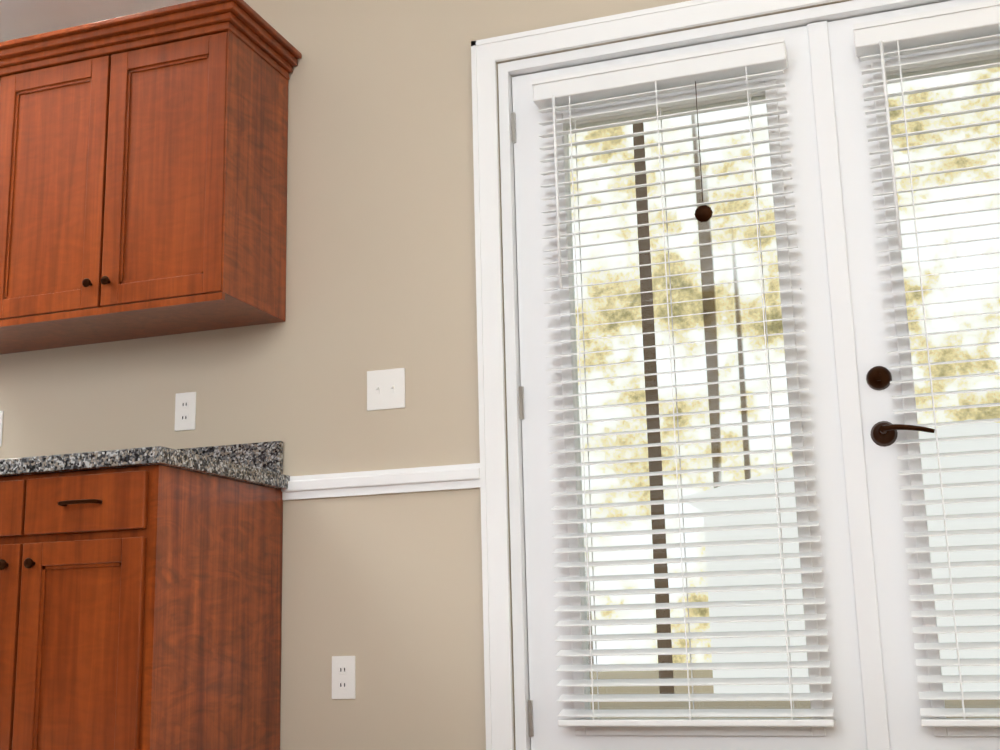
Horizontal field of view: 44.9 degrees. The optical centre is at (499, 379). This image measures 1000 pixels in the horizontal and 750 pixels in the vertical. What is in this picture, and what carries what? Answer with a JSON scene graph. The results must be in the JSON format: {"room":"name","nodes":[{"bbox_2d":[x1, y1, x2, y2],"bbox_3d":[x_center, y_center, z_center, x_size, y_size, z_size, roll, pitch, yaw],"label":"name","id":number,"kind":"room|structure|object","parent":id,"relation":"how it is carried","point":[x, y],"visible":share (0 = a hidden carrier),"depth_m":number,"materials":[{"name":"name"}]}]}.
{"room":"kitchen","nodes":[
{"label":"kitchen","id":0,"kind":"room"},
{"bbox_2d":[0,0,195,41],"bbox_3d":[-2.473,-2.344,1.068,8.930,1.294,6.900,-5,-12,18],"label":"ceiling","id":1,"kind":"structure","parent":0,"point":[22,18],"depth_m":3.94,"materials":[{"name":"white paint"}]},
{"bbox_2d":[0,0,851,749],"bbox_3d":[-2.451,-1.473,0.887,8.930,4.300,6.900,-5,-12,18],"label":"wall","id":2,"kind":"structure","parent":0,"point":[386,590],"depth_m":3.47,"materials":[{"name":"beige paint"}]},
{"bbox_2d":[0,411,3,445],"bbox_3d":[-1.598,0.155,3.817,0.070,0.114,0.008,-5,-12,18],"label":"switch plate","id":3,"kind":"object","parent":2,"relation":"attached to","point":[1,412],"depth_m":3.81,"materials":[{"name":"white plastic"}]},
{"bbox_2d":[0,0,301,354],"bbox_3d":[-1.242,-0.558,3.624,1.236,0.860,0.392,-5,-12,18],"label":"upper cabinet","id":4,"kind":"object","parent":2,"relation":"attached to","point":[143,174],"visible":1,"depth_m":3.44,"materials":[{"name":"brown wood"}]},
{"bbox_2d":[174,392,195,430],"bbox_3d":[-0.935,0.094,3.600,0.070,0.114,0.008,-5,-12,18],"label":"electrical outlet","id":5,"kind":"object","parent":2,"relation":"attached to","point":[185,403],"depth_m":3.60,"materials":[{"name":"white plastic"}]},
{"bbox_2d":[332,656,354,698],"bbox_3d":[-0.424,0.806,3.281,0.070,0.114,0.008,-5,-12,18],"label":"electrical outlet","id":6,"kind":"object","parent":2,"relation":"attached to","point":[343,667],"depth_m":3.28,"materials":[{"name":"white plastic"}]},
{"bbox_2d":[281,463,479,500],"bbox_3d":[-0.334,0.282,3.347,0.598,0.066,0.022,-5,-12,18],"label":"trim","id":7,"kind":"structure","parent":2,"relation":"attached to","point":[423,479],"depth_m":3.31,"materials":[{"name":"white wood"}]},
{"bbox_2d":[367,368,404,410],"bbox_3d":[-0.322,0.026,3.397,0.116,0.114,0.015,-5,-12,18],"label":"switch plate","id":8,"kind":"object","parent":2,"relation":"attached to","point":[386,389],"depth_m":3.40,"materials":[{"name":"white plastic"}]},
{"bbox_2d":[471,0,840,749],"bbox_3d":[0.860,-0.016,2.994,1.935,2.140,0.017,-5,-12,18],"label":"door frame","id":9,"kind":"structure","parent":2,"relation":"attached to","point":[487,54],"depth_m":3.28,"materials":[{"name":"white wood"}]},
{"bbox_2d":[498,0,999,749],"bbox_3d":[0.877,0.029,3.034,1.789,2.067,0.207,-5,-12,18],"label":"french door","id":10,"kind":"structure","parent":2,"relation":"in","point":[856,426],"depth_m":3.12,"materials":[{"name":"white painted wood"},{"name":"glass"},{"name":"dark oil-rubbed bronze"}]},
{"bbox_2d":[532,36,834,726],"bbox_3d":[0.445,-0.011,3.118,0.690,1.740,0.079,-5,-12,18],"label":"window blind","id":11,"kind":"object","parent":10,"relation":"attached to","point":[755,58],"visible":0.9,"depth_m":3.08,"materials":[{"name":"white plastic"}]},
{"bbox_2d":[853,0,999,726],"bbox_3d":[1.263,-0.087,2.850,0.690,1.740,0.079,-5,-12,18],"label":"window blind","id":12,"kind":"object","parent":10,"relation":"attached to","point":[933,27],"visible":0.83,"depth_m":2.92,"materials":[{"name":"white plastic"}]},
{"label":"outside","id":13,"kind":"structure","parent":0,"visible":0},
{"bbox_2d":[569,62,999,671],"bbox_3d":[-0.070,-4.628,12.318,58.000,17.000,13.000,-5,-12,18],"label":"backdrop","id":14,"kind":"structure","parent":13,"point":[761,328],"depth_m":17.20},
{"bbox_2d":[590,670,999,718],"bbox_3d":[3.665,4.929,20.997,50.000,0.130,36.750,-5,-12,18],"label":"ground","id":15,"kind":"structure","parent":13,"point":[759,704],"depth_m":9.44,"materials":[{"name":"beige"}]},
{"bbox_2d":[584,123,999,693],"bbox_3d":[2.412,-3.163,11.311,23.410,12.000,6.711,-5,-12,18],"label":"trees","id":16,"kind":"object","parent":15,"relation":"on","point":[768,489],"depth_m":10.10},
{"bbox_3d":[-3.474,1.205,2.857,5.300,0.107,2.910,-5,-12,18],"label":"floor","id":17,"kind":"structure","parent":0,"visible":0},
{"bbox_2d":[0,441,289,749],"bbox_3d":[-1.972,0.730,3.476,2.708,1.015,0.661,-5,-12,18],"label":"base cabinet","id":18,"kind":"object","parent":17,"relation":"on","point":[140,598],"visible":1,"depth_m":2.91,"materials":[{"name":"brown wood"}]}
]}

